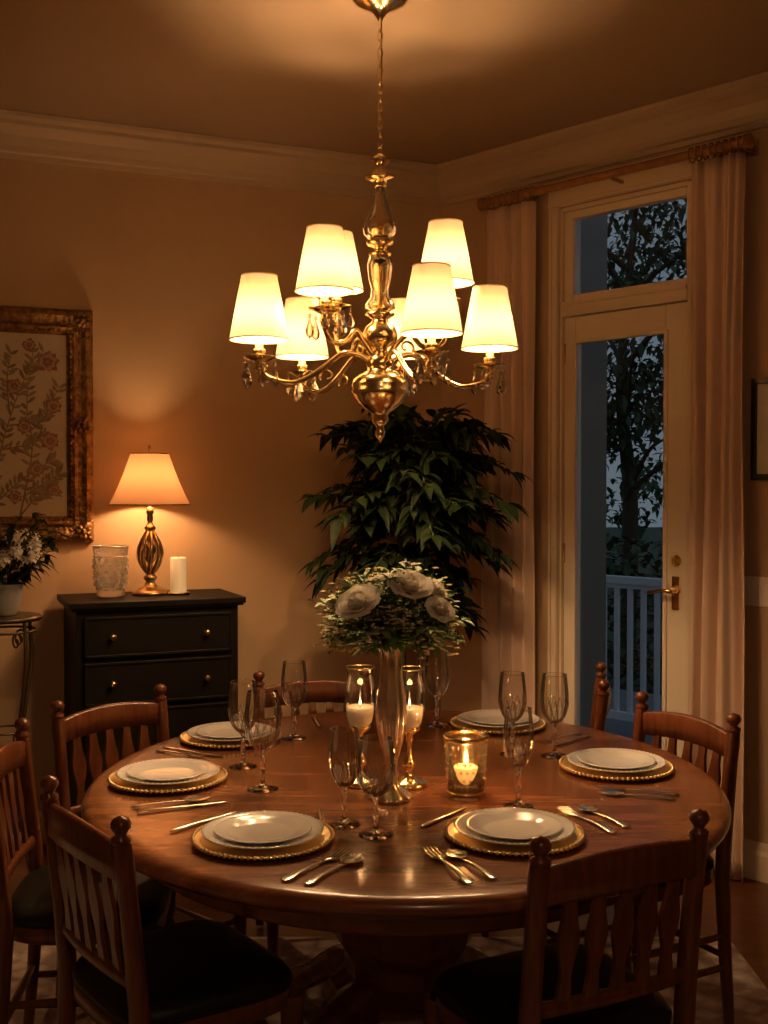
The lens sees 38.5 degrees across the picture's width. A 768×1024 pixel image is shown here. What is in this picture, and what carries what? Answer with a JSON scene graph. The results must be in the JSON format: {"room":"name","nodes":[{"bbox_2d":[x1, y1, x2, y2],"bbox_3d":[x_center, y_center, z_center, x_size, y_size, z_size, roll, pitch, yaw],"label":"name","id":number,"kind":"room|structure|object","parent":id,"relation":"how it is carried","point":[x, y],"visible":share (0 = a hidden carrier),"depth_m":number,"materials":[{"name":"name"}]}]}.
{"room":"dining room","nodes":[
{"label":"dining room","id":0,"kind":"room"},
{"bbox_2d":[0,158,440,808],"bbox_3d":[-1.532,-0.116,4.798,4.120,3.100,0.150,0,1,-23],"label":"wall","id":1,"kind":"structure","parent":0,"point":[158,262],"depth_m":5.00,"materials":[{"name":"paint"}]},
{"bbox_2d":[13,809,45,845],"bbox_3d":[-1.554,1.362,4.725,4.000,0.148,0.022,0,1,-23],"label":"baseboard","id":2,"kind":"structure","parent":1,"relation":"attached to","point":[39,810],"depth_m":4.75,"materials":[{"name":"beige paint"}]},
{"bbox_2d":[0,305,93,542],"bbox_3d":[-1.674,-0.370,4.621,0.885,1.005,0.054,0,1,-23],"label":"painting","id":3,"kind":"object","parent":1,"relation":"attached to","point":[46,354],"visible":0.99,"depth_m":4.73,"materials":[{"name":"fabric"}]},
{"bbox_2d":[0,109,440,206],"bbox_3d":[-1.533,-1.579,4.617,4.000,0.163,0.128,0,1,-23],"label":"trim","id":4,"kind":"structure","parent":1,"relation":"attached to","point":[27,136],"depth_m":4.92,"materials":[{"name":"beige paint"}]},
{"bbox_2d":[0,0,767,164],"bbox_3d":[0.747,-1.649,1.909,8.528,0.080,7.299,0,1,0],"label":"ceiling","id":5,"kind":"structure","parent":0,"point":[461,78],"depth_m":4.07,"materials":[{"name":"beige paint"}]},
{"bbox_2d":[229,0,518,441],"bbox_3d":[0.003,-0.931,3.559,0.844,1.419,0.799,0,1,18],"label":"chandelier","id":6,"kind":"object","parent":5,"relation":"hanging from","point":[398,329],"visible":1,"depth_m":3.45,"materials":[{"name":"gold metal"}]},
{"bbox_2d":[9,844,767,988],"bbox_3d":[0.747,1.516,1.972,8.528,0.050,7.299,0,1,0],"label":"floor","id":7,"kind":"structure","parent":0,"point":[749,898],"depth_m":3.91,"materials":[{"name":"brown wood"}]},
{"bbox_2d":[0,611,42,870],"bbox_3d":[-1.500,0.920,4.349,0.296,1.026,0.296,0,1,0],"label":"plant stand","id":8,"kind":"object","parent":7,"relation":"on","point":[24,618],"visible":0.36,"depth_m":4.29,"materials":[{"name":"brown wood"}]},
{"bbox_2d":[0,512,71,616],"bbox_3d":[-1.515,0.204,4.333,0.519,0.407,0.480,-1,1,-30],"label":"potted flowers","id":9,"kind":"object","parent":8,"relation":"on","point":[11,590],"visible":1,"depth_m":4.29,"materials":[{"name":"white plant"}]},
{"bbox_2d":[57,588,245,817],"bbox_3d":[-0.993,0.896,4.694,0.721,1.080,0.455,0,1,-23],"label":"dresser","id":10,"kind":"object","parent":7,"relation":"on","point":[117,649],"visible":0.49,"depth_m":4.52,"materials":[{"name":"black paint"}]},
{"bbox_2d":[92,545,128,597],"bbox_3d":[-1.155,0.249,4.646,0.154,0.215,0.154,0,1,0],"label":"glass vase","id":11,"kind":"object","parent":10,"relation":"on","point":[110,565],"visible":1,"depth_m":4.59,"materials":[{"name":"clear glass"}]},
{"bbox_2d":[108,445,190,595],"bbox_3d":[-1.005,0.033,4.725,0.347,0.645,0.347,0,1,0],"label":"table lamp","id":12,"kind":"object","parent":10,"relation":"on","point":[148,478],"visible":1,"depth_m":4.65,"materials":[{"name":"gold metal"}]},
{"bbox_2d":[167,556,189,594],"bbox_3d":[-0.885,0.271,4.736,0.100,0.167,0.100,0,1,0],"label":"pillar candle","id":13,"kind":"object","parent":10,"relation":"on","point":[178,565],"visible":1,"depth_m":4.71,"materials":[{"name":"white wax"}]},
{"bbox_2d":[9,937,767,1023],"bbox_3d":[-0.430,1.482,2.205,3.200,0.008,3.090,0,1,0],"label":"area rug","id":14,"kind":"object","parent":7,"relation":"on","point":[750,994],"visible":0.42,"depth_m":3.41,"materials":[{"name":"fabric"}]},
{"bbox_2d":[0,718,175,1023],"bbox_3d":[-0.790,1.019,2.892,0.449,0.890,0.425,0,1,-6],"label":"dining chair","id":15,"kind":"object","parent":14,"relation":"on","point":[26,916],"visible":0.64,"depth_m":2.85,"materials":[{"name":"brown wood"}]},
{"bbox_2d":[50,683,246,995],"bbox_3d":[-0.709,1.010,3.328,0.449,0.890,0.425,1,2,41],"label":"dining chair","id":16,"kind":"object","parent":14,"relation":"on","point":[106,718],"visible":0.34,"depth_m":3.40,"materials":[{"name":"brown wood"}]},
{"bbox_2d":[39,775,303,1023],"bbox_3d":[-0.470,1.028,2.413,0.449,0.890,0.425,-1,1,-37],"label":"dining chair","id":17,"kind":"object","parent":14,"relation":"on","point":[197,971],"visible":1,"depth_m":2.31,"materials":[{"name":"brown wood"}]},
{"bbox_2d":[253,667,370,955],"bbox_3d":[-0.211,1.002,3.704,0.425,0.890,0.449,0,1,-12],"label":"dining chair","id":18,"kind":"object","parent":14,"relation":"on","point":[329,692],"visible":0.2,"depth_m":3.89,"materials":[{"name":"brown wood"}]},
{"bbox_2d":[81,710,731,1023],"bbox_3d":[0.054,1.083,2.962,1.717,0.754,1.858,0,1,0],"label":"dining table","id":19,"kind":"object","parent":14,"relation":"on","point":[400,917],"visible":0.61,"depth_m":2.67,"materials":[{"name":"brown wood"}]},
{"bbox_2d":[107,765,227,793],"bbox_3d":[-0.568,0.698,2.894,0.312,0.017,0.311,0,1,0],"label":"charger plate","id":20,"kind":"object","parent":19,"relation":"on","point":[221,775],"visible":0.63,"depth_m":2.82,"materials":[{"name":"gold metal"}]},
{"bbox_2d":[116,758,218,784],"bbox_3d":[-0.568,0.690,2.894,0.267,0.023,0.267,0,1,0],"label":"dinner plate","id":21,"kind":"object","parent":20,"relation":"on","point":[122,774],"visible":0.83,"depth_m":2.86,"materials":[{"name":"white ceramic"}]},
{"bbox_2d":[127,759,208,780],"bbox_3d":[-0.568,0.685,2.894,0.212,0.017,0.212,0,1,0],"label":"salad plate","id":22,"kind":"object","parent":21,"relation":"on","point":[174,769],"visible":1,"depth_m":2.92,"materials":[{"name":"white ceramic"}]},
{"bbox_2d":[131,795,209,807],"bbox_3d":[-0.518,0.706,2.679,0.194,0.006,0.049,-1,1,-24],"label":"spoon","id":23,"kind":"object","parent":19,"relation":"on","point":[194,797],"visible":1,"depth_m":2.69,"materials":[{"name":"silver metal"}]},
{"bbox_2d":[136,801,225,812],"bbox_3d":[-0.484,0.708,2.644,0.220,0.006,0.024,-1,1,-24],"label":"table knife","id":24,"kind":"object","parent":19,"relation":"on","point":[213,802],"visible":1,"depth_m":2.64,"materials":[{"name":"silver metal"}]},
{"bbox_2d":[156,749,208,757],"bbox_3d":[-0.585,0.696,3.174,0.184,0.007,0.026,1,1,30],"label":"fork","id":25,"kind":"object","parent":19,"relation":"on","point":[189,755],"visible":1,"depth_m":3.16,"materials":[{"name":"silver metal"}]},
{"bbox_2d":[163,747,222,755],"bbox_3d":[-0.554,0.697,3.196,0.220,0.006,0.024,1,1,29],"label":"table knife","id":26,"kind":"object","parent":19,"relation":"on","point":[171,748],"visible":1,"depth_m":3.19,"materials":[{"name":"silver metal"}]},
{"bbox_2d":[170,811,235,831],"bbox_3d":[-0.412,0.710,2.531,0.022,0.006,0.198,1,1,39],"label":"table knife","id":27,"kind":"object","parent":19,"relation":"on","point":[230,812],"visible":0.99,"depth_m":2.53,"materials":[{"name":"silver metal"}]},
{"bbox_2d":[179,728,281,748],"bbox_3d":[-0.470,0.689,3.374,0.312,0.017,0.311,0,1,0],"label":"charger plate","id":28,"kind":"object","parent":19,"relation":"on","point":[184,737],"visible":0.41,"depth_m":3.30,"materials":[{"name":"gold metal"}]},
{"bbox_2d":[187,721,273,741],"bbox_3d":[-0.470,0.680,3.374,0.267,0.023,0.267,0,1,0],"label":"dinner plate","id":29,"kind":"object","parent":28,"relation":"on","point":[191,732],"visible":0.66,"depth_m":3.34,"materials":[{"name":"white ceramic"}]},
{"bbox_2d":[196,722,264,738],"bbox_3d":[-0.470,0.676,3.374,0.212,0.017,0.212,0,1,0],"label":"salad plate","id":30,"kind":"object","parent":29,"relation":"on","point":[218,730],"visible":0.73,"depth_m":3.40,"materials":[{"name":"white ceramic"}]},
{"bbox_2d":[228,679,257,769],"bbox_3d":[-0.390,0.586,3.042,0.082,0.236,0.083,1,1,34],"label":"wine glass","id":31,"kind":"object","parent":19,"relation":"on","point":[243,765],"visible":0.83,"depth_m":3.04,"materials":[{"name":"clear glass"}]},
{"bbox_2d":[190,820,334,860],"bbox_3d":[-0.264,0.708,2.399,0.312,0.017,0.311,0,1,0],"label":"charger plate","id":32,"kind":"object","parent":19,"relation":"on","point":[198,841],"visible":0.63,"depth_m":2.32,"materials":[{"name":"gold metal"}]},
{"bbox_2d":[201,810,323,848],"bbox_3d":[-0.264,0.699,2.398,0.267,0.023,0.267,0,1,0],"label":"dinner plate","id":33,"kind":"object","parent":32,"relation":"on","point":[207,831],"visible":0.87,"depth_m":2.36,"materials":[{"name":"white ceramic"}]},
{"bbox_2d":[214,813,311,843],"bbox_3d":[-0.264,0.695,2.398,0.212,0.017,0.212,0,1,0],"label":"salad plate","id":34,"kind":"object","parent":33,"relation":"on","point":[257,828],"visible":1,"depth_m":2.42,"materials":[{"name":"white ceramic"}]},
{"bbox_2d":[244,688,280,792],"bbox_3d":[-0.310,0.583,2.812,0.096,0.251,0.094,-1,1,-26],"label":"wine glass","id":35,"kind":"object","parent":19,"relation":"on","point":[257,788],"visible":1,"depth_m":2.81,"materials":[{"name":"clear glass"}]},
{"bbox_2d":[281,660,307,740],"bbox_3d":[-0.277,0.579,3.392,0.082,0.236,0.083,1,1,28],"label":"wine glass","id":36,"kind":"object","parent":19,"relation":"on","point":[293,736],"visible":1,"depth_m":3.39,"materials":[{"name":"clear glass"}]},
{"bbox_2d":[281,848,348,881],"bbox_3d":[-0.139,0.715,2.230,0.029,0.007,0.204,1,1,33],"label":"fork","id":37,"kind":"object","parent":19,"relation":"on","point":[331,857],"visible":1,"depth_m":2.23,"materials":[{"name":"silver metal"}]},
{"bbox_2d":[311,715,321,725],"bbox_3d":[-0.223,0.688,3.628,0.019,0.006,0.176,0,1,-11],"label":"table knife","id":38,"kind":"object","parent":19,"relation":"on","point":[317,722],"visible":1,"depth_m":3.61,"materials":[{"name":"silver metal"}]},
{"bbox_2d":[316,807,325,822],"bbox_3d":[-0.144,0.710,2.537,0.020,0.006,0.187,0,1,-7],"label":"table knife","id":39,"kind":"object","parent":19,"relation":"on","point":[320,813],"visible":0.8,"depth_m":2.57,"materials":[{"name":"silver metal"}]},
{"bbox_2d":[304,854,363,884],"bbox_3d":[-0.099,0.716,2.207,0.049,0.006,0.194,1,1,32],"label":"spoon","id":40,"kind":"object","parent":19,"relation":"on","point":[351,858],"visible":1,"depth_m":2.23,"materials":[{"name":"silver metal"}]},
{"bbox_2d":[328,725,360,828],"bbox_3d":[-0.090,0.604,2.513,0.075,0.221,0.074,0,1,-12],"label":"wine glass","id":41,"kind":"object","parent":19,"relation":"on","point":[344,823],"visible":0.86,"depth_m":2.51,"materials":[{"name":"clear glass"}]},
{"bbox_2d":[341,664,378,788],"bbox_3d":[-0.062,0.555,2.862,0.100,0.306,0.100,0,1,0],"label":"candle holder","id":42,"kind":"object","parent":19,"relation":"on","point":[361,716],"visible":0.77,"depth_m":2.85,"materials":[{"name":"clear glass"}]},
{"bbox_2d":[355,734,395,839],"bbox_3d":[-0.018,0.608,2.438,0.090,0.216,0.092,0,1,-2],"label":"wine glass","id":43,"kind":"object","parent":19,"relation":"on","point":[375,833],"visible":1,"depth_m":2.44,"materials":[{"name":"clear glass"}]},
{"bbox_2d":[368,645,413,804],"bbox_3d":[0.018,0.514,2.721,0.113,0.392,0.108,0,1,0],"label":"flower vase","id":44,"kind":"object","parent":19,"relation":"on","point":[391,708],"visible":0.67,"depth_m":2.69,"materials":[{"name":"silver glass"}]},
{"bbox_2d":[308,558,474,670],"bbox_3d":[0.021,0.263,2.725,0.390,0.294,0.388,1,1,28],"label":"flower bouquet","id":45,"kind":"object","parent":44,"relation":"in","point":[403,620],"visible":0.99,"depth_m":2.64,"materials":[{"name":"beige plant"}]},
{"bbox_2d":[398,665,428,789],"bbox_3d":[0.066,0.555,2.847,0.100,0.306,0.100,0,1,0],"label":"candle holder","id":46,"kind":"object","parent":19,"relation":"on","point":[415,713],"visible":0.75,"depth_m":2.83,"materials":[{"name":"gold metal"}]},
{"bbox_2d":[424,651,449,727],"bbox_3d":[0.172,0.575,3.572,0.082,0.236,0.083,1,1,27],"label":"wine glass","id":47,"kind":"object","parent":19,"relation":"on","point":[436,724],"visible":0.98,"depth_m":3.57,"materials":[{"name":"clear glass"}]},
{"bbox_2d":[419,807,465,826],"bbox_3d":[0.141,0.709,2.565,0.020,0.006,0.187,1,1,37],"label":"table knife","id":48,"kind":"object","parent":19,"relation":"on","point":[455,811],"visible":1,"depth_m":2.56,"materials":[{"name":"silver metal"}]},
{"bbox_2d":[423,846,474,883],"bbox_3d":[0.131,0.715,2.231,0.030,0.007,0.214,0,1,-20],"label":"fork","id":49,"kind":"object","parent":19,"relation":"on","point":[465,878],"visible":1,"depth_m":2.21,"materials":[{"name":"silver metal"}]},
{"bbox_2d":[443,730,488,798],"bbox_3d":[0.205,0.634,2.758,0.115,0.151,0.115,0,1,0],"label":"votive candle","id":50,"kind":"object","parent":19,"relation":"on","point":[465,780],"visible":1,"depth_m":2.73,"materials":[{"name":"clear glass"}]},
{"bbox_2d":[445,849,497,879],"bbox_3d":[0.177,0.715,2.238,0.047,0.006,0.184,-1,1,-26],"label":"spoon","id":51,"kind":"object","parent":19,"relation":"on","point":[455,853],"visible":1,"depth_m":2.26,"materials":[{"name":"silver metal"}]},
{"bbox_2d":[450,716,546,733],"bbox_3d":[0.370,0.685,3.564,0.312,0.017,0.311,0,1,0],"label":"charger plate","id":52,"kind":"object","parent":19,"relation":"on","point":[454,721],"visible":0.49,"depth_m":3.51,"materials":[{"name":"gold metal"}]},
{"bbox_2d":[457,709,539,727],"bbox_3d":[0.370,0.676,3.564,0.267,0.023,0.267,0,1,0],"label":"dinner plate","id":53,"kind":"object","parent":52,"relation":"on","point":[461,717],"visible":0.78,"depth_m":3.53,"materials":[{"name":"white ceramic"}]},
{"bbox_2d":[465,710,528,724],"bbox_3d":[0.370,0.672,3.564,0.212,0.017,0.212,0,1,0],"label":"salad plate","id":54,"kind":"object","parent":53,"relation":"on","point":[491,717],"visible":0.74,"depth_m":3.59,"materials":[{"name":"white ceramic"}]},
{"bbox_2d":[498,671,526,756],"bbox_3d":[0.372,0.583,3.187,0.082,0.236,0.083,1,1,28],"label":"wine glass","id":55,"kind":"object","parent":19,"relation":"on","point":[511,720],"visible":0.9,"depth_m":3.19,"materials":[{"name":"clear glass"}]},
{"bbox_2d":[443,816,585,856],"bbox_3d":[0.287,0.708,2.425,0.312,0.017,0.311,0,1,0],"label":"charger plate","id":56,"kind":"object","parent":19,"relation":"on","point":[577,838],"visible":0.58,"depth_m":2.35,"materials":[{"name":"gold metal"}]},
{"bbox_2d":[454,807,575,844],"bbox_3d":[0.287,0.699,2.425,0.267,0.023,0.267,0,1,0],"label":"dinner plate","id":57,"kind":"object","parent":56,"relation":"on","point":[568,829],"visible":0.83,"depth_m":2.40,"materials":[{"name":"white ceramic"}]},
{"bbox_2d":[466,810,562,839],"bbox_3d":[0.287,0.695,2.424,0.212,0.017,0.212,0,1,0],"label":"salad plate","id":58,"kind":"object","parent":57,"relation":"on","point":[504,824],"visible":0.97,"depth_m":2.45,"materials":[{"name":"white ceramic"}]},
{"bbox_2d":[503,705,533,808],"bbox_3d":[0.325,0.592,2.658,0.075,0.239,0.074,0,1,-10],"label":"wine glass","id":59,"kind":"object","parent":19,"relation":"on","point":[517,803],"visible":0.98,"depth_m":2.66,"materials":[{"name":"clear glass"}]},
{"bbox_2d":[540,672,568,758],"bbox_3d":[0.490,0.584,3.162,0.083,0.236,0.083,1,1,31],"label":"wine glass","id":60,"kind":"object","parent":19,"relation":"on","point":[554,754],"visible":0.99,"depth_m":3.16,"materials":[{"name":"clear glass"}]},
{"bbox_2d":[537,732,582,741],"bbox_3d":[0.543,0.692,3.387,0.204,0.007,0.029,-1,2,-41],"label":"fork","id":61,"kind":"object","parent":19,"relation":"on","point":[547,739],"visible":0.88,"depth_m":3.38,"materials":[{"name":"silver metal"}]},
{"bbox_2d":[556,734,591,744],"bbox_3d":[0.571,0.694,3.343,0.022,0.006,0.198,1,2,44],"label":"table knife","id":62,"kind":"object","parent":19,"relation":"on","point":[588,735],"visible":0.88,"depth_m":3.34,"materials":[{"name":"silver metal"}]},
{"bbox_2d":[558,806,616,832],"bbox_3d":[0.469,0.709,2.537,0.029,0.007,0.204,-1,1,-25],"label":"fork","id":63,"kind":"object","parent":19,"relation":"on","point":[572,812],"visible":1,"depth_m":2.54,"materials":[{"name":"silver metal"}]},
{"bbox_2d":[578,804,629,827],"bbox_3d":[0.512,0.708,2.567,0.047,0.006,0.184,-1,1,-26],"label":"spoon","id":64,"kind":"object","parent":19,"relation":"on","point":[583,807],"visible":1,"depth_m":2.59,"materials":[{"name":"silver metal"}]},
{"bbox_2d":[558,755,674,780],"bbox_3d":[0.636,0.696,3.014,0.312,0.017,0.311,0,1,0],"label":"charger plate","id":65,"kind":"object","parent":19,"relation":"on","point":[668,769],"visible":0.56,"depth_m":2.95,"materials":[{"name":"gold metal"}]},
{"bbox_2d":[567,747,665,772],"bbox_3d":[0.636,0.687,3.014,0.267,0.023,0.267,0,1,0],"label":"dinner plate","id":66,"kind":"object","parent":65,"relation":"on","point":[660,762],"visible":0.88,"depth_m":2.98,"materials":[{"name":"white ceramic"}]},
{"bbox_2d":[577,749,655,768],"bbox_3d":[0.636,0.683,3.014,0.212,0.017,0.212,0,1,0],"label":"salad plate","id":67,"kind":"object","parent":66,"relation":"on","point":[606,758],"visible":1,"depth_m":3.04,"materials":[{"name":"white ceramic"}]},
{"bbox_2d":[596,785,679,794],"bbox_3d":[0.642,0.704,2.783,0.204,0.007,0.029,0,1,16],"label":"table knife","id":68,"kind":"object","parent":19,"relation":"on","point":[598,786],"visible":1,"depth_m":2.78,"materials":[{"name":"silver metal"}]},
{"bbox_2d":[600,790,675,799],"bbox_3d":[0.632,0.705,2.740,0.184,0.006,0.047,0,1,17],"label":"spoon","id":69,"kind":"object","parent":19,"relation":"on","point":[609,792],"visible":1,"depth_m":2.74,"materials":[{"name":"silver metal"}]},
{"bbox_2d":[481,662,610,936],"bbox_3d":[0.572,0.999,3.895,0.449,0.890,0.425,0,1,10],"label":"dining chair","id":70,"kind":"object","parent":14,"relation":"on","point":[601,705],"visible":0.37,"depth_m":3.66,"materials":[{"name":"brown wood"}]},
{"bbox_2d":[424,808,709,1023],"bbox_3d":[0.366,1.031,2.281,0.425,0.890,0.449,-1,1,-27],"label":"dining chair","id":71,"kind":"object","parent":14,"relation":"on","point":[565,981],"visible":1,"depth_m":2.13,"materials":[{"name":"brown wood"}]},
{"bbox_2d":[545,691,740,1023],"bbox_3d":[0.728,1.012,3.200,0.449,0.890,0.425,-1,1,-28],"label":"dining chair","id":72,"kind":"object","parent":14,"relation":"on","point":[690,729],"visible":0.41,"depth_m":3.11,"materials":[{"name":"brown wood"}]},
{"bbox_2d":[295,403,528,705],"bbox_3d":[0.123,0.467,4.767,0.948,1.934,0.866,-1,1,-29],"label":"potted plant","id":73,"kind":"object","parent":7,"relation":"on","point":[410,459],"visible":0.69,"depth_m":4.63,"materials":[{"name":"green plant"}]},
{"bbox_2d":[441,127,767,843],"bbox_3d":[2.635,-0.085,3.240,6.500,3.100,0.150,1,2,45],"label":"wall","id":74,"kind":"structure","parent":0,"point":[463,692],"depth_m":5.01,"materials":[{"name":"paint"}]},
{"bbox_2d":[437,71,767,206],"bbox_3d":[2.537,-1.549,3.112,6.500,0.163,0.128,1,2,45],"label":"trim","id":75,"kind":"structure","parent":74,"relation":"attached to","point":[738,106],"depth_m":4.67,"materials":[{"name":"beige paint"}]},
{"bbox_2d":[477,132,758,210],"bbox_3d":[0.952,-1.427,4.698,1.354,0.066,0.131,1,2,45],"label":"curtain rod","id":76,"kind":"object","parent":74,"relation":"attached to","point":[747,141],"visible":1,"depth_m":4.56,"materials":[{"name":"brown wood"}]},
{"bbox_2d":[481,201,535,714],"bbox_3d":[0.569,0.010,5.058,0.300,2.818,0.070,1,2,45],"label":"curtain","id":77,"kind":"object","parent":76,"relation":"hanging from","point":[508,603],"visible":0.65,"depth_m":5.02,"materials":[{"name":"beige fabric"}]},
{"bbox_2d":[688,152,745,882],"bbox_3d":[1.303,0.025,4.324,0.257,2.818,0.071,1,2,45],"label":"curtain","id":78,"kind":"object","parent":76,"relation":"hanging from","point":[716,671],"visible":0.83,"depth_m":4.31,"materials":[{"name":"beige fabric"}]},
{"bbox_2d":[563,302,686,757],"bbox_3d":[1.027,0.274,4.766,0.619,2.291,0.107,1,2,45],"label":"door","id":79,"kind":"structure","parent":74,"relation":"in","point":[670,320],"depth_m":4.62,"materials":[{"name":"beige paint"}]},
{"bbox_2d":[559,181,691,722],"bbox_3d":[1.090,0.035,4.781,0.699,2.798,0.149,1,2,45],"label":"door frame","id":80,"kind":"structure","parent":74,"relation":"attached to","point":[679,293],"depth_m":4.77,"materials":[{"name":"beige paint"}]},
{"bbox_2d":[565,187,687,301],"bbox_3d":[1.052,-1.143,4.760,0.620,0.403,0.050,1,2,45],"label":"window","id":81,"kind":"structure","parent":74,"relation":"in","point":[572,218],"depth_m":4.83,"materials":[{"name":"beige paint"}]},
{"bbox_2d":[544,143,721,719],"bbox_3d":[1.041,-0.019,4.702,0.860,2.910,0.040,1,2,45],"label":"trim","id":82,"kind":"structure","parent":74,"relation":"attached to","point":[675,172],"depth_m":4.96,"materials":[{"name":"beige paint"}]},
{"bbox_2d":[743,838,767,883],"bbox_3d":[3.105,1.403,2.678,5.000,0.148,0.022,1,2,45],"label":"baseboard","id":83,"kind":"structure","parent":74,"relation":"attached to","point":[755,853],"depth_m":4.31,"materials":[{"name":"beige paint"}]},
{"bbox_2d":[744,576,767,606],"bbox_3d":[1.474,0.312,4.296,0.175,0.115,0.010,1,2,45],"label":"switch plate","id":84,"kind":"object","parent":74,"relation":"attached to","point":[755,588],"visible":0.73,"depth_m":4.31,"materials":[{"name":"beige plastic"}]},
{"bbox_2d":[751,377,767,479],"bbox_3d":[1.586,-0.321,4.159,0.410,0.395,0.025,1,2,45],"label":"framed print","id":85,"kind":"object","parent":74,"relation":"attached to","point":[759,386],"visible":1,"depth_m":4.28,"materials":[{"name":"black"}]},
{"label":"outside","id":86,"kind":"structure","parent":0,"visible":0},
{"bbox_2d":[606,527,662,693],"bbox_3d":[15.000,1.530,25.036,90.000,0.001,70.000,0,1,0],"label":"lawn","id":87,"kind":"structure","parent":86,"point":[651,534],"depth_m":26.43,"materials":[{"name":"green plant"}]},
{"bbox_2d":[606,531,662,694],"bbox_3d":[3.518,0.939,10.735,9.290,1.897,2.881,0,1,0],"label":"hedge","id":88,"kind":"object","parent":87,"relation":"on","point":[611,568],"visible":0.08,"depth_m":10.51,"materials":[{"name":"green plant"}]},
{"bbox_2d":[606,240,686,532],"bbox_3d":[6.635,-1.800,18.915,7.447,6.909,6.115,0,1,7],"label":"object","id":89,"kind":"object","parent":87,"relation":"on","point":[648,486],"visible":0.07,"depth_m":19.60,"materials":[{"name":"green plant"}]},
{"bbox_2d":[607,198,686,669],"bbox_3d":[3.058,-1.434,12.392,5.536,6.439,5.358,1,2,42],"label":"tree","id":90,"kind":"object","parent":87,"relation":"on","point":[622,406],"visible":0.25,"depth_m":12.40,"materials":[{"name":"green plant"}]},
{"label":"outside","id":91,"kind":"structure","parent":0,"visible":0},
{"bbox_2d":[605,688,661,748],"bbox_3d":[2.424,1.489,5.818,5.800,0.090,3.148,1,2,45],"label":"floor","id":92,"kind":"structure","parent":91,"point":[619,727],"depth_m":7.41,"materials":[{"name":"grey"}]},
{"bbox_2d":[580,215,607,727],"bbox_3d":[1.060,-0.268,5.656,0.180,3.430,0.180,0,1,0],"label":"porch column","id":93,"kind":"structure","parent":92,"relation":"on","point":[593,230],"depth_m":5.59,"materials":[{"name":"grey paint"}]},
{"bbox_2d":[606,575,662,721],"bbox_3d":[2.617,0.900,6.000,5.400,1.080,0.100,1,2,45],"label":"porch railing","id":94,"kind":"object","parent":92,"relation":"on","point":[616,582],"visible":0.15,"depth_m":7.02,"materials":[{"name":"white paint"}]}
]}

